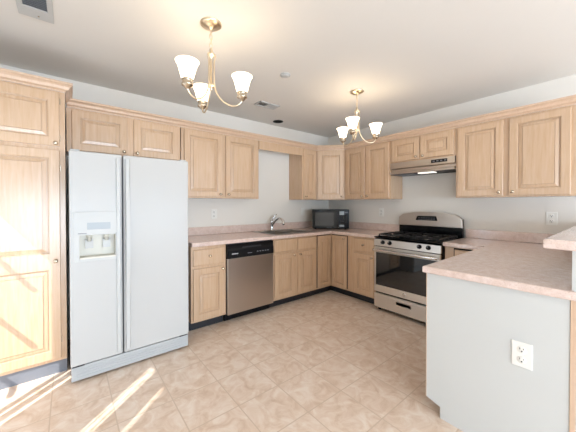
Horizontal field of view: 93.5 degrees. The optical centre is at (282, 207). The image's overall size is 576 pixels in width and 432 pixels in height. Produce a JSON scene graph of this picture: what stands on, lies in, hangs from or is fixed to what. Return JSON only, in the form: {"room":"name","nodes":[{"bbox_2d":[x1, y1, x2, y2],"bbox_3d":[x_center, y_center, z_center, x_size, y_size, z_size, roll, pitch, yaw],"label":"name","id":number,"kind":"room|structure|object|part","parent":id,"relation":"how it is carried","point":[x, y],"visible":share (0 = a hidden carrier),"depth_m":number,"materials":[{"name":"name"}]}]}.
{"room":"kitchen","nodes":[
{"label":"kitchen","id":0,"kind":"room"},
{"bbox_2d":[0,64,327,339],"bbox_3d":[-0.997,0.067,3.496,4.521,2.591,0.127,-1,1,-38],"label":"wall","id":1,"kind":"structure","parent":0,"point":[273,199],"depth_m":3.65,"materials":[{"name":"paint"}]},
{"bbox_2d":[66,107,179,160],"bbox_3d":[-1.564,-0.679,2.730,0.960,0.381,0.355,-1,1,-38],"label":"upper cabinet","id":2,"kind":"object","parent":1,"relation":"attached to","point":[87,131],"visible":0.98,"depth_m":2.57,"materials":[{"name":"brown wood"}]},
{"bbox_3d":[-1.663,-0.673,2.479,0.422,0.348,0.019,-1,1,-38],"label":"door","id":3,"kind":"part","parent":2,"relation":"part of","materials":[{"name":"brown wood"}]},
{"bbox_3d":[-1.288,-0.677,2.776,0.424,0.348,0.019,-1,1,-38],"label":"door","id":4,"kind":"part","parent":2,"relation":"part of","materials":[{"name":"brown wood"}]},
{"bbox_2d":[211,209,216,218],"bbox_3d":[-0.885,0.085,3.498,0.079,0.124,0.008,-1,1,-38],"label":"wall outlet","id":5,"kind":"object","parent":1,"relation":"attached to","point":[213,211],"visible":1,"depth_m":3.50,"materials":[{"name":"plastic"}]},
{"bbox_2d":[180,127,258,198],"bbox_3d":[-0.786,-0.492,3.346,1.001,0.767,0.355,-1,1,-38],"label":"upper cabinet","id":6,"kind":"object","parent":1,"relation":"attached to","point":[220,166],"visible":0.97,"depth_m":3.20,"materials":[{"name":"brown wood"}]},
{"bbox_3d":[-0.896,-0.487,3.088,0.447,0.734,0.019,-1,1,-38],"label":"door","id":7,"kind":"part","parent":6,"relation":"part of","materials":[{"name":"brown wood"}]},
{"bbox_3d":[-0.508,-0.490,3.394,0.450,0.734,0.019,-1,1,-38],"label":"door","id":8,"kind":"part","parent":6,"relation":"part of","materials":[{"name":"brown wood"}]},
{"bbox_2d":[67,94,575,149],"bbox_3d":[0.315,-0.899,2.281,3.344,0.067,2.778,-1,1,-38],"label":"trim","id":9,"kind":"structure","parent":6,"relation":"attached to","point":[568,100],"depth_m":2.86,"materials":[{"name":"brown wood"}]},
{"bbox_2d":[188,221,311,235],"bbox_3d":[-0.234,0.290,4.008,2.690,0.101,0.019,-1,1,-38],"label":"backsplash","id":10,"kind":"structure","parent":1,"relation":"attached to","point":[194,231],"depth_m":3.74,"materials":[{"name":"laminate"}]},
{"bbox_2d":[289,148,315,199],"bbox_3d":[0.329,-0.502,4.227,0.302,0.767,0.355,-1,1,-38],"label":"upper cabinet","id":11,"kind":"object","parent":1,"relation":"attached to","point":[302,169],"visible":1,"depth_m":4.12,"materials":[{"name":"brown wood"}]},
{"bbox_2d":[259,141,301,155],"bbox_3d":[-0.018,-0.825,3.804,0.757,0.112,0.020,-1,1,-38],"label":"valance","id":12,"kind":"object","parent":11,"relation":"attached to","point":[263,145],"visible":1,"depth_m":3.77,"materials":[{"name":"brown wood"}]},
{"bbox_3d":[0.412,-0.499,4.122,0.252,0.734,0.019,-1,1,-38],"label":"door","id":13,"kind":"part","parent":11,"relation":"part of","materials":[{"name":"brown wood"}]},
{"bbox_2d":[0,290,462,431],"bbox_3d":[-0.110,1.359,-0.726,8.382,0.102,7.620,-1,1,-38],"label":"floor","id":14,"kind":"structure","parent":0,"point":[328,361],"depth_m":1.93,"materials":[{"name":"tile"}]},
{"bbox_2d":[0,80,66,389],"bbox_3d":[-2.100,0.197,2.120,0.635,2.159,0.657,-1,1,-38],"label":"tall cabinet","id":15,"kind":"object","parent":14,"relation":"on","point":[33,236],"visible":1,"depth_m":1.97,"materials":[{"name":"brown wood"}]},
{"bbox_3d":[-1.924,-0.663,1.885,0.572,0.404,0.019,-1,1,-38],"label":"door","id":16,"kind":"part","parent":15,"relation":"part of","materials":[{"name":"brown wood"}]},
{"bbox_3d":[-1.924,0.359,1.897,0.572,1.585,0.019,-1,1,-38],"label":"door","id":17,"kind":"part","parent":15,"relation":"part of","materials":[{"name":"brown wood"}]},
{"bbox_2d":[0,68,72,103],"bbox_3d":[-1.989,-0.916,2.000,0.692,0.067,0.344,-1,1,-38],"label":"trim","id":18,"kind":"structure","parent":15,"relation":"on","point":[5,74],"depth_m":1.97,"materials":[{"name":"brown wood"}]},
{"bbox_2d":[69,149,188,382],"bbox_3d":[-1.422,0.422,2.491,0.846,1.700,0.879,-1,1,-38],"label":"refrigerator","id":19,"kind":"object","parent":14,"relation":"on","point":[128,215],"visible":1,"depth_m":2.13,"materials":[{"name":"white metal"}]},
{"bbox_3d":[-1.417,0.370,2.066,0.326,1.560,0.099,-1,1,-38],"label":"freezer door","id":20,"kind":"part","parent":19,"relation":"part of","materials":[{"name":"white metal"}]},
{"bbox_3d":[-1.370,0.137,2.021,0.145,0.051,0.004,-1,1,-38],"label":"control panel","id":21,"kind":"part","parent":19,"relation":"part of","materials":[{"name":"grey plastic"}]},
{"bbox_3d":[-1.272,0.370,2.104,0.033,1.499,0.023,-1,1,-38],"label":"handle","id":22,"kind":"part","parent":19,"relation":"part of","materials":[{"name":"white plastic"}]},
{"bbox_3d":[-1.214,0.370,2.130,0.037,1.499,0.055,-1,1,-38],"label":"handle","id":23,"kind":"part","parent":19,"relation":"part of","materials":[{"name":"white plastic"}]},
{"bbox_3d":[-1.082,0.367,2.331,0.510,1.560,0.099,-1,1,-38],"label":"fresh food door","id":24,"kind":"part","parent":19,"relation":"part of","materials":[{"name":"white metal"}]},
{"bbox_2d":[188,244,225,330],"bbox_3d":[-0.939,0.830,3.045,0.380,0.872,0.657,-1,1,-38],"label":"base cabinet","id":25,"kind":"object","parent":14,"relation":"on","point":[206,264],"visible":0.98,"depth_m":2.80,"materials":[{"name":"brown wood"}]},
{"bbox_3d":[-0.764,0.513,2.815,0.338,0.165,0.019,-1,1,-38],"label":"drawer","id":26,"kind":"part","parent":25,"relation":"part of","materials":[{"name":"brown wood"}]},
{"bbox_3d":[-0.764,0.885,2.819,0.338,0.523,0.019,-1,1,-38],"label":"door","id":27,"kind":"part","parent":25,"relation":"part of","materials":[{"name":"brown wood"}]},
{"bbox_2d":[223,240,273,320],"bbox_3d":[-0.542,0.825,3.357,0.615,0.861,0.619,-1,1,-38],"label":"dishwasher","id":28,"kind":"object","parent":14,"relation":"on","point":[249,265],"visible":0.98,"depth_m":3.10,"materials":[{"name":"silver metal"}]},
{"bbox_3d":[-0.412,1.211,3.198,0.613,0.091,0.020,-1,1,-38],"label":"toe panel","id":29,"kind":"part","parent":28,"relation":"part of","materials":[{"name":"black plastic"}]},
{"bbox_3d":[-0.362,0.481,3.127,0.613,0.154,0.041,-1,1,-38],"label":"control panel","id":30,"kind":"part","parent":28,"relation":"part of","materials":[{"name":"black plastic"}]},
{"bbox_2d":[269,235,315,307],"bbox_3d":[0.002,0.822,3.789,0.767,0.872,0.657,-1,1,-38],"label":"base cabinet","id":31,"kind":"object","parent":14,"relation":"on","point":[294,259],"visible":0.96,"depth_m":3.53,"materials":[{"name":"brown wood"}]},
{"bbox_3d":[0.029,0.484,3.441,0.328,0.152,0.019,-1,1,-38],"label":"drawer","id":32,"kind":"part","parent":31,"relation":"part of","materials":[{"name":"brown wood"}]},
{"bbox_3d":[0.029,0.864,3.446,0.328,0.551,0.019,-1,1,-38],"label":"door","id":33,"kind":"part","parent":31,"relation":"part of","materials":[{"name":"brown wood"}]},
{"bbox_3d":[0.326,0.482,3.676,0.323,0.152,0.019,-1,1,-38],"label":"drawer","id":34,"kind":"part","parent":31,"relation":"part of","materials":[{"name":"brown wood"}]},
{"bbox_3d":[0.326,0.862,3.680,0.323,0.551,0.019,-1,1,-38],"label":"door","id":35,"kind":"part","parent":31,"relation":"part of","materials":[{"name":"brown wood"}]},
{"bbox_2d":[313,234,350,295],"bbox_3d":[0.741,0.817,4.213,0.912,0.872,0.912,-1,1,-38],"label":"base cabinet","id":36,"kind":"object","parent":14,"relation":"on","point":[331,249],"visible":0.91,"depth_m":3.87,"materials":[{"name":"brown wood"}]},
{"bbox_2d":[188,221,398,246],"bbox_3d":[0.184,0.316,3.480,2.690,0.142,1.365,-1,1,-38],"label":"countertop","id":37,"kind":"structure","parent":36,"relation":"on","point":[213,235],"depth_m":3.61,"materials":[{"name":"laminate"}]},
{"bbox_2d":[264,214,284,230],"bbox_3d":[-0.090,0.217,3.853,0.234,0.238,0.283,-1,1,-38],"label":"faucet","id":38,"kind":"object","parent":37,"relation":"on","point":[272,222],"visible":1,"depth_m":3.90,"materials":[{"name":"silver metal"}]},
{"bbox_3d":[-0.068,0.204,3.853,0.260,0.133,0.034,1,1,44],"label":"spout","id":39,"kind":"part","parent":38,"relation":"part of","materials":[{"name":"silver metal"}]},
{"bbox_2d":[253,229,313,234],"bbox_3d":[0.003,0.429,3.792,0.686,0.183,0.523,-1,1,-38],"label":"sink","id":40,"kind":"object","parent":37,"relation":"in","point":[281,231],"visible":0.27,"depth_m":3.85,"materials":[{"name":"silver metal"}]},
{"bbox_3d":[-0.104,0.432,3.667,0.300,0.181,0.396,-1,1,-38],"label":"bowl","id":41,"kind":"part","parent":40,"relation":"part of","materials":[{"name":"silver metal"}]},
{"bbox_3d":[0.149,0.430,3.867,0.300,0.181,0.396,-1,1,-38],"label":"bowl","id":42,"kind":"part","parent":40,"relation":"part of","materials":[{"name":"silver metal"}]},
{"bbox_2d":[312,209,348,228],"bbox_3d":[0.754,0.184,4.324,0.559,0.305,0.363,0,1,7],"label":"microwave","id":43,"kind":"object","parent":37,"relation":"on","point":[321,218],"visible":1,"depth_m":4.15,"materials":[{"name":"black plastic"}]},
{"bbox_3d":[0.657,0.178,4.180,0.396,0.284,0.044,0,1,7],"label":"door","id":44,"kind":"part","parent":43,"relation":"part of","materials":[{"name":"black glass"}]},
{"bbox_3d":[0.935,0.178,4.149,0.158,0.284,0.041,0,1,7],"label":"control panel","id":45,"kind":"part","parent":43,"relation":"part of","materials":[{"name":"black plastic"}]},
{"bbox_3d":[0.596,0.769,3.893,0.264,0.732,0.019,-1,1,-38],"label":"door","id":46,"kind":"part","parent":36,"relation":"part of","materials":[{"name":"brown wood"}]},
{"bbox_3d":[0.807,0.769,3.868,0.019,0.732,0.264,-1,1,-38],"label":"door","id":47,"kind":"part","parent":36,"relation":"part of","materials":[{"name":"brown wood"}]},
{"bbox_2d":[348,236,375,303],"bbox_3d":[1.262,0.822,3.754,0.657,0.872,0.450,-1,1,-38],"label":"base cabinet","id":48,"kind":"object","parent":14,"relation":"on","point":[360,252],"visible":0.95,"depth_m":3.58,"materials":[{"name":"brown wood"}]},
{"bbox_3d":[1.060,0.874,3.549,0.019,0.528,0.312,-1,1,-38],"label":"door","id":49,"kind":"part","parent":48,"relation":"part of","materials":[{"name":"brown wood"}]},
{"bbox_3d":[1.060,0.496,3.545,0.019,0.168,0.312,-1,1,-38],"label":"drawer","id":50,"kind":"part","parent":48,"relation":"part of","materials":[{"name":"brown wood"}]},
{"bbox_2d":[372,212,463,322],"bbox_3d":[1.600,0.661,3.240,0.720,1.206,0.770,-1,1,-38],"label":"gas range","id":51,"kind":"object","parent":14,"relation":"on","point":[400,256],"visible":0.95,"depth_m":3.14,"materials":[{"name":"silver metal"}]},
{"bbox_3d":[1.380,1.136,3.071,0.029,0.173,0.760,-1,1,-38],"label":"drawer","id":52,"kind":"part","parent":51,"relation":"part of","materials":[{"name":"silver metal"}]},
{"bbox_3d":[1.344,0.519,3.036,0.066,0.034,0.738,-1,1,-38],"label":"handle","id":53,"kind":"part","parent":51,"relation":"part of","materials":[{"name":"silver metal"}]},
{"bbox_3d":[1.380,0.757,3.067,0.029,0.551,0.760,-1,1,-38],"label":"oven door","id":54,"kind":"part","parent":51,"relation":"part of","materials":[{"name":"silver metal"}]},
{"bbox_2d":[374,234,460,243],"bbox_3d":[1.603,0.358,3.239,0.602,0.016,0.770,-1,1,-38],"label":"cooktop","id":55,"kind":"object","parent":51,"relation":"in","point":[420,238],"depth_m":3.09,"materials":[{"name":"black metal"}]},
{"bbox_3d":[1.841,0.297,3.426,0.014,0.117,0.754,-1,1,-38],"label":"vent panel","id":56,"kind":"part","parent":51,"relation":"part of","materials":[{"name":"black metal"}]},
{"bbox_3d":[1.836,0.147,3.420,0.027,0.183,0.770,-1,1,-38],"label":"backguard panel","id":57,"kind":"part","parent":51,"relation":"part of","materials":[{"name":"silver metal"}]},
{"bbox_2d":[445,246,472,258],"bbox_3d":[2.004,0.833,2.815,0.657,0.872,0.378,-1,1,-38],"label":"base cabinet","id":58,"kind":"object","parent":14,"relation":"on","point":[449,251],"visible":0.02,"depth_m":2.73,"materials":[{"name":"brown wood"}]},
{"bbox_3d":[1.798,0.506,2.611,0.019,0.168,0.254,-1,1,-38],"label":"drawer","id":59,"kind":"part","parent":58,"relation":"part of","materials":[{"name":"brown wood"}]},
{"bbox_2d":[426,273,570,431],"bbox_3d":[1.579,0.843,1.862,1.252,0.872,0.649,-1,1,-38],"label":"base cabinet","id":60,"kind":"object","parent":14,"relation":"on","point":[472,377],"visible":0.87,"depth_m":1.43,"materials":[{"name":"white paint"}]},
{"bbox_2d":[422,229,575,300],"bbox_3d":[1.713,0.331,2.176,1.906,0.142,1.025,-1,1,-38],"label":"countertop","id":61,"kind":"structure","parent":60,"relation":"on","point":[519,261],"depth_m":1.77,"materials":[{"name":"laminate"}]},
{"bbox_2d":[512,339,532,370],"bbox_3d":[1.186,0.731,1.344,0.008,0.124,0.079,-1,1,-38],"label":"wall outlet","id":62,"kind":"object","parent":60,"relation":"attached to","point":[522,353],"visible":1,"depth_m":1.34,"materials":[{"name":"plastic"}]},
{"bbox_2d":[517,356,526,363],"bbox_3d":[1.185,0.757,1.343,0.003,0.037,0.037,-1,1,-38],"label":"socket","id":63,"kind":"object","parent":62,"relation":"attached to","point":[520,359],"depth_m":1.34,"materials":[{"name":"plastic"}]},
{"bbox_2d":[517,346,526,353],"bbox_3d":[1.185,0.706,1.343,0.003,0.037,0.037,-1,1,-38],"label":"socket","id":64,"kind":"object","parent":62,"relation":"attached to","point":[520,349],"depth_m":1.34,"materials":[{"name":"plastic"}]},
{"bbox_2d":[569,301,575,431],"bbox_3d":[1.297,0.850,1.212,0.008,0.872,0.018,-1,1,-38],"label":"trim","id":65,"kind":"structure","parent":60,"relation":"attached to","point":[572,411],"depth_m":1.21,"materials":[{"name":"brown wood"}]},
{"bbox_2d":[0,0,575,137],"bbox_3d":[-0.110,-1.232,-0.754,8.636,0.102,7.874,-1,1,-38],"label":"ceiling","id":66,"kind":"structure","parent":0,"point":[408,58],"depth_m":2.07,"materials":[{"name":"paint"}]},
{"bbox_2d":[15,0,53,23],"bbox_3d":[-1.406,-1.200,1.525,0.168,0.012,0.508,-1,1,-38],"label":"ceiling vent","id":67,"kind":"object","parent":66,"relation":"in","point":[42,10],"visible":1,"depth_m":1.64,"materials":[{"name":"white plastic"}]},
{"bbox_2d":[175,17,251,112],"bbox_3d":[-0.506,-0.938,1.815,0.486,0.544,0.458,-1,1,-38],"label":"chandelier","id":68,"kind":"object","parent":66,"relation":"hanging from","point":[187,65],"visible":1,"depth_m":1.77,"materials":[{"name":"white glass"}]},
{"bbox_3d":[-0.566,-0.811,1.610,0.136,0.112,0.137,-1,1,-38],"label":"lamp shade","id":69,"kind":"part","parent":68,"relation":"part of","materials":[{"name":"white glass"}]},
{"bbox_3d":[-0.523,-0.837,1.693,0.011,0.345,0.198,0,1,27],"label":"arm","id":70,"kind":"part","parent":68,"relation":"part of","materials":[{"name":"gold metal"}]},
{"bbox_3d":[-0.582,-0.815,1.962,0.136,0.112,0.137,-1,1,-38],"label":"lamp shade","id":71,"kind":"part","parent":68,"relation":"part of","materials":[{"name":"white glass"}]},
{"bbox_3d":[-0.531,-0.839,1.882,0.011,0.345,0.198,0,1,-33],"label":"arm","id":72,"kind":"part","parent":68,"relation":"part of","materials":[{"name":"gold metal"}]},
{"bbox_3d":[-0.473,-1.105,1.787,0.019,0.137,0.019,0,1,7],"label":"chain","id":73,"kind":"part","parent":68,"relation":"part of","materials":[{"name":"gold metal"}]},
{"bbox_3d":[-0.473,-0.908,1.789,0.053,0.277,0.053,-1,1,-38],"label":"stem","id":74,"kind":"part","parent":68,"relation":"part of","materials":[{"name":"gold metal"}]},
{"bbox_3d":[-0.364,-0.839,1.795,0.198,0.345,0.011,0,1,-3],"label":"arm","id":75,"kind":"part","parent":68,"relation":"part of","materials":[{"name":"gold metal"}]},
{"bbox_3d":[-0.270,-0.813,1.799,0.136,0.112,0.137,-1,1,-38],"label":"lamp shade","id":76,"kind":"part","parent":68,"relation":"part of","materials":[{"name":"white glass"}]},
{"bbox_2d":[254,100,279,109],"bbox_3d":[-0.186,-1.221,3.242,0.284,0.009,0.142,-1,1,-38],"label":"ceiling vent","id":77,"kind":"object","parent":66,"relation":"in","point":[260,103],"visible":1,"depth_m":3.24,"materials":[{"name":"white plastic"}]},
{"bbox_2d":[280,72,290,77],"bbox_3d":[0.024,-1.209,2.489,0.096,0.015,0.096,-1,1,-38],"label":"smoke detector","id":78,"kind":"object","parent":66,"relation":"attached to","point":[285,74],"visible":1,"depth_m":2.47,"materials":[{"name":"white plastic"}]},
{"bbox_2d":[337,89,382,145],"bbox_3d":[0.749,-0.950,2.886,0.487,0.544,0.457,-1,1,-38],"label":"chandelier","id":79,"kind":"object","parent":66,"relation":"hanging from","point":[353,121],"visible":1,"depth_m":2.84,"materials":[{"name":"gold metal"}]},
{"bbox_3d":[0.672,-0.827,3.030,0.136,0.112,0.137,-1,1,-38],"label":"lamp shade","id":80,"kind":"part","parent":79,"relation":"part of","materials":[{"name":"white glass"}]},
{"bbox_3d":[0.691,-0.823,2.679,0.136,0.112,0.137,-1,1,-38],"label":"lamp shade","id":81,"kind":"part","parent":79,"relation":"part of","materials":[{"name":"white glass"}]},
{"bbox_3d":[0.783,-0.920,2.859,0.053,0.277,0.053,-1,1,-38],"label":"stem","id":82,"kind":"part","parent":79,"relation":"part of","materials":[{"name":"gold metal"}]},
{"bbox_3d":[0.892,-0.850,2.865,0.198,0.345,0.011,0,1,-3],"label":"arm","id":83,"kind":"part","parent":79,"relation":"part of","materials":[{"name":"gold metal"}]},
{"bbox_3d":[0.986,-0.825,2.871,0.136,0.112,0.137,-1,1,-38],"label":"lamp shade","id":84,"kind":"part","parent":79,"relation":"part of","materials":[{"name":"white glass"}]},
{"bbox_2d":[328,74,575,237],"bbox_3d":[3.228,0.085,1.898,0.127,2.591,7.874,-1,1,-38],"label":"wall","id":85,"kind":"structure","parent":0,"point":[431,192],"depth_m":3.15,"materials":[{"name":"paint"}]},
{"bbox_2d":[316,150,344,199],"bbox_3d":[0.768,-0.504,4.409,0.607,0.767,0.615,-1,1,-38],"label":"upper cabinet","id":86,"kind":"object","parent":85,"relation":"attached to","point":[330,164],"visible":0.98,"depth_m":4.18,"materials":[{"name":"brown wood"}]},
{"bbox_2d":[345,141,401,199],"bbox_3d":[1.290,-0.499,3.952,0.355,0.767,0.760,-1,1,-38],"label":"upper cabinet","id":87,"kind":"object","parent":85,"relation":"attached to","point":[367,168],"visible":0.99,"depth_m":3.80,"materials":[{"name":"brown wood"}]},
{"bbox_3d":[1.071,-0.497,4.012,0.019,0.734,0.333,-1,1,-38],"label":"door","id":88,"kind":"part","parent":87,"relation":"part of","materials":[{"name":"brown wood"}]},
{"bbox_3d":[1.299,-0.494,3.723,0.019,0.734,0.348,-1,1,-38],"label":"door","id":89,"kind":"part","parent":87,"relation":"part of","materials":[{"name":"brown wood"}]},
{"bbox_2d":[349,222,398,230],"bbox_3d":[1.238,0.287,4.300,0.019,0.101,1.346,-1,1,-38],"label":"backsplash","id":90,"kind":"structure","parent":85,"relation":"attached to","point":[361,225],"depth_m":4.09,"materials":[{"name":"laminate"}]},
{"bbox_2d":[379,208,383,216],"bbox_3d":[1.463,0.074,4.022,0.008,0.124,0.079,-1,1,-38],"label":"wall outlet","id":91,"kind":"object","parent":85,"relation":"attached to","point":[381,210],"visible":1,"depth_m":4.02,"materials":[{"name":"plastic"}]},
{"bbox_2d":[390,156,455,176],"bbox_3d":[1.767,-0.491,3.355,0.335,0.161,0.754,-1,1,-38],"label":"range hood","id":92,"kind":"object","parent":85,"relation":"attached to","point":[447,164],"visible":0.98,"depth_m":3.24,"materials":[{"name":"silver metal"}]},
{"bbox_3d":[1.781,-0.533,3.089,0.003,0.036,0.173,-1,1,-38],"label":"switch panel","id":93,"kind":"part","parent":92,"relation":"part of","materials":[{"name":"black plastic"}]},
{"bbox_2d":[391,128,455,163],"bbox_3d":[1.763,-0.725,3.350,0.355,0.302,0.762,-1,1,-38],"label":"upper cabinet","id":94,"kind":"object","parent":85,"relation":"attached to","point":[438,144],"visible":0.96,"depth_m":3.22,"materials":[{"name":"brown wood"}]},
{"bbox_3d":[1.541,-0.723,3.414,0.019,0.269,0.350,-1,1,-38],"label":"door","id":95,"kind":"part","parent":94,"relation":"part of","materials":[{"name":"brown wood"}]},
{"bbox_3d":[1.771,-0.720,3.122,0.019,0.269,0.353,-1,1,-38],"label":"door","id":96,"kind":"part","parent":94,"relation":"part of","materials":[{"name":"brown wood"}]},
{"bbox_2d":[465,229,554,243],"bbox_3d":[2.447,0.304,2.769,0.019,0.101,1.005,-1,1,-38],"label":"backsplash","id":97,"kind":"structure","parent":85,"relation":"attached to","point":[527,237],"depth_m":2.85,"materials":[{"name":"laminate"}]},
{"bbox_2d":[456,104,575,197],"bbox_3d":[2.284,-0.485,2.693,0.355,0.767,0.914,-1,1,-38],"label":"upper cabinet","id":98,"kind":"object","parent":85,"relation":"attached to","point":[531,154],"visible":1,"depth_m":2.54,"materials":[{"name":"brown wood"}]},
{"bbox_3d":[2.030,-0.484,2.797,0.019,0.734,0.391,-1,1,-38],"label":"door","id":99,"kind":"part","parent":98,"relation":"part of","materials":[{"name":"brown wood"}]},
{"bbox_3d":[2.307,-0.480,2.447,0.019,0.734,0.409,-1,1,-38],"label":"door","id":100,"kind":"part","parent":98,"relation":"part of","materials":[{"name":"brown wood"}]},
{"bbox_2d":[546,212,557,224],"bbox_3d":[2.584,0.108,2.603,0.008,0.124,0.079,-1,1,-38],"label":"wall outlet","id":101,"kind":"object","parent":85,"relation":"attached to","point":[551,217],"visible":1,"depth_m":2.60,"materials":[{"name":"plastic"}]},
{"bbox_2d":[572,251,575,291],"bbox_3d":[2.069,0.733,1.756,1.877,1.096,0.116,-1,1,-38],"label":"wall","id":102,"kind":"structure","parent":0,"point":[573,252],"depth_m":1.21,"materials":[{"name":"white paint"}]},
{"bbox_2d":[543,226,575,250],"bbox_3d":[2.109,0.163,1.654,1.929,0.043,0.495,-1,1,-38],"label":"bar","id":103,"kind":"object","parent":102,"relation":"on","point":[566,239],"visible":1,"depth_m":1.23,"materials":[{"name":"laminate"}]}
]}

